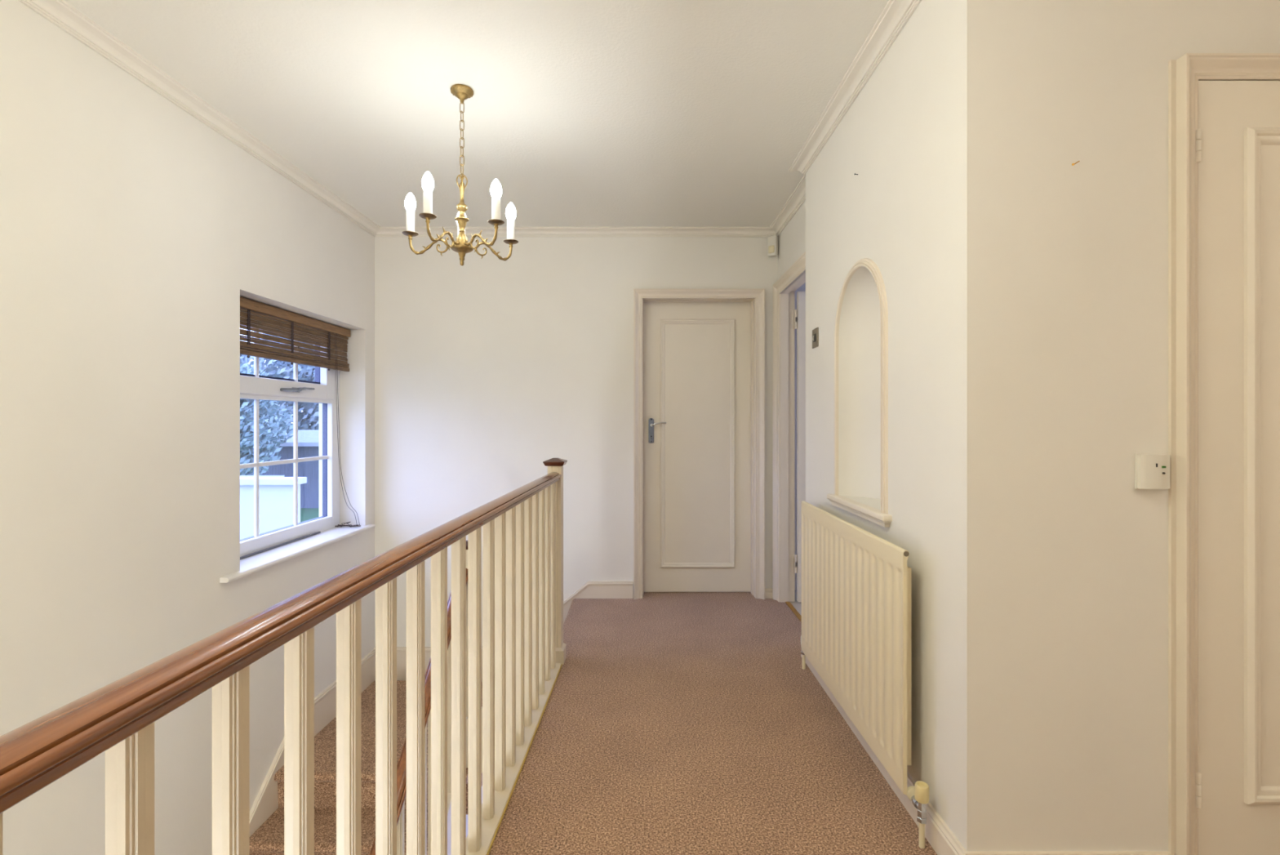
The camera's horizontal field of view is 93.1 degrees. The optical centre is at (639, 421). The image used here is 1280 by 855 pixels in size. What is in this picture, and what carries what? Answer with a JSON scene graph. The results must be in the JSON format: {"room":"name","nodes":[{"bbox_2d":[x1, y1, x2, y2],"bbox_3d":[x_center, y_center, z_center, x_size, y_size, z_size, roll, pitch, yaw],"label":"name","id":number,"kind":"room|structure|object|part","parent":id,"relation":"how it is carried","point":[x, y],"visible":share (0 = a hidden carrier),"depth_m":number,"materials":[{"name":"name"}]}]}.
{"room":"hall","nodes":[
{"label":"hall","id":0,"kind":"room"},
{"bbox_2d":[0,0,374,854],"bbox_3d":[-1.967,1.223,0.928,0.300,5.174,6.250,0,0,1],"label":"wall","id":1,"kind":"structure","parent":0,"point":[134,232],"depth_m":2.14,"materials":[{"name":"paint"}]},
{"bbox_2d":[219,311,375,582],"bbox_3d":[-1.859,0.046,3.251,0.264,1.271,1.357,0,0,1],"label":"window","id":2,"kind":"structure","parent":1,"relation":"in","point":[324,390],"depth_m":3.42,"materials":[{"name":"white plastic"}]},
{"bbox_2d":[240,531,320,559],"bbox_3d":[-1.912,0.654,3.152,0.012,0.010,0.900,0,0,1],"label":"strip","id":3,"kind":"object","parent":2,"relation":"on","point":[317,532],"visible":0.56,"depth_m":3.20,"materials":[{"name":"grey metal"}]},
{"bbox_3d":[-1.975,0.046,3.287,0.030,1.271,1.174,0,0,1],"label":"frame","id":4,"kind":"part","parent":2,"relation":"part of","materials":[{"name":"white wood"}]},
{"bbox_3d":[-1.938,-0.349,3.286,0.044,0.425,1.000,0,0,1],"label":"sash","id":5,"kind":"part","parent":2,"relation":"part of","materials":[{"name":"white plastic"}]},
{"bbox_3d":[-1.944,0.046,3.286,0.032,1.271,1.174,0,0,1],"label":"frame","id":6,"kind":"part","parent":2,"relation":"part of","materials":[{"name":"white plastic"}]},
{"bbox_3d":[-1.829,0.671,3.250,0.204,0.022,1.357,0,0,1],"label":"sill","id":7,"kind":"part","parent":2,"relation":"part of","materials":[{"name":"white"}]},
{"bbox_3d":[-1.900,-0.179,3.370,0.031,0.034,0.286,0,0,4],"label":"handle","id":8,"kind":"part","parent":2,"relation":"part of","materials":[{"name":"silver metal"}]},
{"bbox_2d":[240,296,360,527],"bbox_3d":[-1.832,0.038,3.280,0.160,1.242,1.146,0,0,0],"label":"bamboo blind","id":9,"kind":"object","parent":2,"relation":"attached to","point":[249,306],"visible":0.9,"depth_m":3.24,"materials":[{"name":"brown wood"}]},
{"bbox_3d":[-1.873,-0.423,2.901,0.012,0.234,0.022,0,0,0],"label":"ladder cord","id":10,"kind":"part","parent":9,"relation":"part of","materials":[{"name":"brown fabric"}]},
{"bbox_3d":[-1.865,-0.423,3.251,0.012,0.234,0.022,0,0,0],"label":"ladder cord","id":11,"kind":"part","parent":9,"relation":"part of","materials":[{"name":"brown fabric"}]},
{"bbox_3d":[-1.869,-0.446,3.280,0.009,0.177,1.142,0,0,1],"label":"slat panel","id":12,"kind":"part","parent":9,"relation":"part of","materials":[{"name":"brown wood"}]},
{"bbox_3d":[-1.865,-0.343,3.279,0.024,0.050,1.140,0,0,1],"label":"rail","id":13,"kind":"part","parent":9,"relation":"part of","materials":[{"name":"brown wood"}]},
{"bbox_3d":[-1.866,-0.560,3.280,0.034,0.046,1.146,0,0,1],"label":"head rail","id":14,"kind":"part","parent":9,"relation":"part of","materials":[{"name":"brown wood"}]},
{"bbox_3d":[-1.857,-0.423,3.621,0.012,0.234,0.022,0,0,0],"label":"ladder cord","id":15,"kind":"part","parent":9,"relation":"part of","materials":[{"name":"brown fabric"}]},
{"bbox_3d":[-1.817,0.053,3.739,0.022,1.185,0.158,0,0,25],"label":"pull cord","id":16,"kind":"part","parent":9,"relation":"part of","materials":[{"name":"grey fabric"}]},
{"bbox_3d":[-1.810,0.053,3.753,0.022,1.185,0.155,0,0,31],"label":"pull cord","id":17,"kind":"part","parent":9,"relation":"part of","materials":[{"name":"white fabric"}]},
{"bbox_2d":[249,649,375,836],"bbox_3d":[-1.775,2.713,2.307,0.022,2.436,3.424,0,0,1],"label":"baseboard","id":18,"kind":"structure","parent":1,"relation":"attached to","point":[265,803],"depth_m":3.26,"materials":[{"name":"beige wood"}]},
{"bbox_2d":[17,0,921,236],"bbox_3d":[0.411,-1.241,1.050,4.577,0.046,5.898,0,0,0],"label":"trim","id":19,"kind":"structure","parent":1,"relation":"attached to","point":[895,14],"depth_m":2.52,"materials":[{"name":"beige paint"}]},
{"bbox_2d":[63,0,888,226],"bbox_3d":[0.300,-1.314,1.100,5.000,0.100,6.200,0,0,0],"label":"ceiling","id":20,"kind":"structure","parent":0,"point":[583,113],"depth_m":2.33,"materials":[{"name":"white paint"}]},
{"bbox_2d":[402,84,518,265],"bbox_3d":[-0.684,-0.929,2.293,0.435,0.670,0.417,0,0,19],"label":"chandelier","id":21,"kind":"object","parent":20,"relation":"hanging from","point":[461,91],"visible":1,"depth_m":2.30,"materials":[{"name":"gold metal"}]},
{"bbox_3d":[-0.876,-0.838,2.314,0.041,0.074,0.041,0,0,0],"label":"bulb","id":22,"kind":"part","parent":21,"relation":"part of","materials":[{"name":"white glass"}]},
{"bbox_3d":[-0.743,-0.840,2.124,0.041,0.074,0.041,0,0,0],"label":"bulb","id":23,"kind":"part","parent":21,"relation":"part of","materials":[{"name":"white glass"}]},
{"bbox_3d":[-0.793,-0.672,2.314,0.189,0.082,0.024,0,0,0],"label":"arm","id":24,"kind":"part","parent":21,"relation":"part of","materials":[{"name":"gold metal"}]},
{"bbox_3d":[-0.719,-0.673,2.203,0.024,0.083,0.189,0,0,17],"label":"arm","id":25,"kind":"part","parent":21,"relation":"part of","materials":[{"name":"gold metal"}]},
{"bbox_3d":[-0.678,-0.758,2.311,0.082,0.328,0.082,0,0,0],"label":"stem","id":26,"kind":"part","parent":21,"relation":"part of","materials":[{"name":"gold metal"}]},
{"bbox_3d":[-0.678,-1.079,2.311,0.015,0.277,0.013,0,0,-38],"label":"chain","id":27,"kind":"part","parent":21,"relation":"part of","materials":[{"name":"gold metal"}]},
{"bbox_3d":[-0.588,-0.674,2.239,0.189,0.084,0.024,0,0,35],"label":"arm","id":28,"kind":"part","parent":21,"relation":"part of","materials":[{"name":"gold metal"}]},
{"bbox_3d":[-0.585,-0.673,2.379,0.189,0.083,0.024,0,0,-34],"label":"arm","id":29,"kind":"part","parent":21,"relation":"part of","materials":[{"name":"gold metal"}]},
{"bbox_3d":[-0.520,-0.841,2.192,0.041,0.074,0.041,0,0,0],"label":"bulb","id":30,"kind":"part","parent":21,"relation":"part of","materials":[{"name":"white glass"}]},
{"bbox_3d":[-0.516,-0.840,2.425,0.041,0.074,0.041,0,0,0],"label":"bulb","id":31,"kind":"part","parent":21,"relation":"part of","materials":[{"name":"white glass"}]},
{"bbox_2d":[374,236,777,836],"bbox_3d":[-0.540,1.223,4.110,3.120,5.174,0.220,0,0,0],"label":"wall","id":32,"kind":"structure","parent":0,"point":[489,370],"depth_m":4.00,"materials":[{"name":"paint"}]},
{"bbox_2d":[373,580,632,680],"bbox_3d":[-0.903,1.384,3.989,1.714,0.672,0.022,0,0,0],"label":"baseboard","id":33,"kind":"structure","parent":32,"relation":"attached to","point":[591,588],"depth_m":3.98,"materials":[{"name":"beige wood"}]},
{"bbox_2d":[644,302,751,591],"bbox_3d":[0.389,0.171,4.112,0.732,1.970,0.096,0,0,0],"label":"door","id":34,"kind":"structure","parent":32,"relation":"in","point":[697,355],"depth_m":4.12,"materials":[{"name":"paint"}]},
{"bbox_3d":[0.076,0.059,4.118,0.037,0.168,0.006,0,0,0],"label":"handle plate","id":35,"kind":"part","parent":34,"relation":"part of","materials":[{"name":"silver metal"}]},
{"bbox_3d":[0.122,0.017,4.090,0.108,0.031,0.051,0,0,0],"label":"lever","id":36,"kind":"part","parent":34,"relation":"part of","materials":[{"name":"silver metal"}]},
{"bbox_3d":[0.391,0.147,4.112,0.510,1.687,0.017,0,0,0],"label":"panel moulding","id":37,"kind":"part","parent":34,"relation":"part of","materials":[{"name":"paint"}]},
{"bbox_2d":[633,288,764,599],"bbox_3d":[0.388,0.145,4.067,0.859,2.030,0.206,0,0,0],"label":"trim","id":38,"kind":"structure","parent":32,"relation":"attached to","point":[756,296],"depth_m":3.98,"materials":[{"name":"beige wood"}]},
{"bbox_2d":[764,588,773,598],"bbox_3d":[0.864,1.129,3.991,0.092,0.062,0.018,0,0,0],"label":"baseboard","id":39,"kind":"structure","parent":32,"relation":"attached to","point":[768,592],"depth_m":3.98,"materials":[{"name":"beige wood"}]},
{"bbox_2d":[767,235,777,257],"bbox_3d":[0.866,-1.146,3.959,0.062,0.132,0.043,0,0,38],"label":"sensor","id":40,"kind":"object","parent":32,"relation":"attached to","point":[772,241],"visible":1,"depth_m":3.94,"materials":[{"name":"beige plastic"}]},
{"bbox_2d":[488,590,937,854],"bbox_3d":[1.297,1.285,1.175,3.606,0.250,6.150,0,0,0],"label":"floor","id":41,"kind":"structure","parent":0,"point":[671,722],"depth_m":2.15,"materials":[{"name":"carpet"}]},
{"bbox_2d":[0,457,567,854],"bbox_3d":[-0.457,0.793,1.246,0.102,1.237,3.493,0,0,2],"label":"balustrade","id":42,"kind":"object","parent":41,"relation":"on","point":[524,650],"visible":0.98,"depth_m":1.09,"materials":[{"name":"brown wood"}]},
{"bbox_3d":[-0.458,1.161,1.198,0.074,0.022,3.396,0,0,2],"label":"rail","id":43,"kind":"part","parent":42,"relation":"part of","materials":[{"name":"paint"}]},
{"bbox_3d":[-0.410,0.685,2.941,0.070,0.949,0.070,0,0,0],"label":"newel post","id":44,"kind":"part","parent":42,"relation":"part of","materials":[{"name":"paint"}]},
{"bbox_2d":[785,601,801,622],"bbox_3d":[0.948,1.159,3.512,0.028,0.008,0.774,0,0,0],"label":"threshold strip","id":45,"kind":"object","parent":41,"relation":"on","point":[796,612],"visible":0.49,"depth_m":3.70,"materials":[{"name":"gold metal"}]},
{"bbox_2d":[777,200,805,279],"bbox_3d":[0.955,-0.002,3.493,0.090,2.724,1.015,0,0,0],"label":"wall","id":46,"kind":"structure","parent":0,"point":[792,240],"depth_m":3.63,"materials":[{"name":"paint"}]},
{"bbox_2d":[773,251,805,602],"bbox_3d":[0.935,0.132,3.525,0.130,2.057,0.904,0,0,0],"label":"trim","id":47,"kind":"structure","parent":46,"relation":"attached to","point":[784,288],"depth_m":3.92,"materials":[{"name":"beige wood"}]},
{"bbox_2d":[795,282,805,590],"bbox_3d":[2.100,-0.022,3.590,2.200,2.484,1.420,0,0,0],"label":"wall","id":48,"kind":"structure","parent":0,"point":[802,288],"depth_m":4.20,"materials":[{"name":"paint"}]},
{"bbox_2d":[792,291,805,601],"bbox_3d":[1.363,0.159,3.900,0.757,1.990,0.039,0,0,0],"label":"door","id":49,"kind":"structure","parent":48,"relation":"in","point":[798,314],"depth_m":3.88,"materials":[{"name":"paint"}]},
{"bbox_2d":[805,0,967,850],"bbox_3d":[0.932,0.023,2.248,0.235,2.674,1.473,0,0,0],"label":"wall","id":50,"kind":"structure","parent":0,"point":[904,135],"depth_m":1.80,"materials":[{"name":"paint"}]},
{"bbox_2d":[812,327,818,348],"bbox_3d":[0.807,-0.388,2.810,0.016,0.088,0.088,0,0,0],"label":"light switch","id":51,"kind":"object","parent":50,"relation":"attached to","point":[815,331],"visible":1,"depth_m":2.80,"materials":[{"name":"silver metal"}]},
{"bbox_2d":[826,493,892,527],"bbox_3d":[0.806,0.323,2.257,0.042,0.042,0.590,0,0,0],"label":"trim","id":52,"kind":"structure","parent":50,"relation":"attached to","point":[871,513],"depth_m":2.17,"materials":[{"name":"beige wood"}]},
{"bbox_2d":[834,257,888,513],"bbox_3d":[0.807,-0.148,2.256,0.015,0.902,0.525,0,0,0],"label":"trim","id":53,"kind":"structure","parent":50,"relation":"attached to","point":[870,264],"depth_m":2.02,"materials":[{"name":"beige"}]},
{"bbox_2d":[800,500,928,848],"bbox_3d":[0.778,0.762,2.253,0.073,0.800,1.228,0,0,0],"label":"radiator","id":54,"kind":"object","parent":50,"relation":"attached to","point":[856,583],"visible":1,"depth_m":2.00,"materials":[{"name":"beige metal"}]},
{"bbox_3d":[0.770,1.012,1.657,0.036,0.043,0.036,0,0,0],"label":"valve knob","id":55,"kind":"part","parent":54,"relation":"part of","materials":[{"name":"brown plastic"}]},
{"bbox_2d":[800,644,1174,854],"bbox_3d":[1.061,1.115,2.275,0.528,0.090,1.561,0,0,0],"label":"baseboard","id":56,"kind":"structure","parent":50,"relation":"attached to","point":[938,833],"depth_m":1.63,"materials":[{"name":"beige wood"}]},
{"bbox_2d":[967,0,1279,850],"bbox_3d":[1.808,-0.002,1.582,1.985,2.724,0.140,0,0,0],"label":"wall","id":57,"kind":"structure","parent":0,"point":[1068,264],"depth_m":1.51,"materials":[{"name":"paint"}]},
{"bbox_2d":[1134,453,1169,488],"bbox_3d":[1.270,0.123,1.499,0.075,0.088,0.026,0,0,0],"label":"control box","id":58,"kind":"object","parent":57,"relation":"attached to","point":[1152,470],"visible":1,"depth_m":1.49,"materials":[{"name":"beige plastic"}]},
{"bbox_2d":[1168,53,1279,854],"bbox_3d":[1.752,0.132,1.548,0.871,2.057,0.147,0,0,0],"label":"trim","id":59,"kind":"structure","parent":57,"relation":"attached to","point":[1184,73],"depth_m":1.49,"materials":[{"name":"beige wood"}]},
{"bbox_2d":[1195,80,1279,854],"bbox_3d":[1.755,0.155,1.511,0.768,1.998,0.056,0,0,0],"label":"door","id":60,"kind":"structure","parent":57,"relation":"in","point":[1237,134],"depth_m":1.50,"materials":[{"name":"paint"}]},
{"bbox_3d":[1.757,0.108,1.491,0.530,1.664,0.016,0,0,0],"label":"panel moulding","id":61,"kind":"part","parent":60,"relation":"part of","materials":[{"name":"paint"}]},
{"bbox_3d":[-1.300,3.860,1.050,1.800,0.100,5.900,0,0,0],"label":"floor","id":62,"kind":"structure","parent":0,"visible":0},
{"bbox_2d":[249,680,482,854],"bbox_3d":[-1.124,2.457,2.329,1.388,2.533,3.331,0,0,0],"label":"staircase","id":63,"kind":"structure","parent":62,"relation":"on","point":[268,838],"depth_m":2.94,"materials":[{"name":"carpet"}]},
{"bbox_2d":[368,540,467,854],"bbox_3d":[-0.901,1.883,2.003,0.102,2.568,2.207,0,0,1],"label":"balustrade","id":64,"kind":"object","parent":63,"relation":"on","point":[402,763],"visible":0.16,"depth_m":2.58,"materials":[{"name":"brown wood"}]},
{"bbox_3d":[-0.878,1.177,3.055,0.069,1.085,0.069,0,0,0],"label":"newel post","id":65,"kind":"part","parent":64,"relation":"part of","materials":[{"name":"paint"}]},
{"label":"outside","id":66,"kind":"structure","parent":0,"visible":0},
{"bbox_2d":[300,507,319,521],"bbox_3d":[-31.080,4.010,25.000,57.840,0.200,90.000,0,0,0],"label":"ground","id":67,"kind":"structure","parent":66,"point":[306,513],"depth_m":25.73,"materials":[{"name":"green plant"}]},
{"bbox_2d":[240,336,249,364],"bbox_3d":[-31.803,-2.587,41.508,9.381,13.207,8.238,0,0,-44],"label":"tree","id":68,"kind":"object","parent":67,"relation":"on","point":[242,356],"visible":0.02,"depth_m":43.50,"materials":[{"name":"green plant"}]},
{"bbox_2d":[240,362,293,475],"bbox_3d":[-16.294,0.628,23.971,4.672,6.776,5.021,0,0,0],"label":"tree","id":69,"kind":"object","parent":67,"relation":"on","point":[271,416],"visible":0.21,"depth_m":23.60,"materials":[{"name":"green plant"}]},
{"bbox_2d":[240,475,306,539],"bbox_3d":[-6.350,2.211,5.900,6.500,3.398,0.900,0,0,0],"label":"wall","id":70,"kind":"structure","parent":67,"relation":"on","point":[276,492],"depth_m":5.50,"materials":[{"name":"grey paint"}]},
{"bbox_2d":[240,331,319,429],"bbox_3d":[-20.586,-2.125,38.746,7.522,12.281,9.679,0,0,-23],"label":"tree","id":71,"kind":"object","parent":67,"relation":"on","point":[308,419],"visible":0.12,"depth_m":36.23,"materials":[{"name":"green plant"}]},
{"bbox_2d":[248,429,319,507],"bbox_3d":[-16.850,2.160,28.980,5.100,3.500,3.640,0,0,0],"label":"garden shed","id":72,"kind":"object","parent":67,"relation":"on","point":[308,439],"visible":0.06,"depth_m":27.50,"materials":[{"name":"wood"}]},
{"bbox_3d":[-16.000,2.735,27.480,0.800,2.150,0.040,0,0,0],"label":"door","id":73,"kind":"part","parent":72,"relation":"part of","materials":[{"name":"wood"}]}
]}

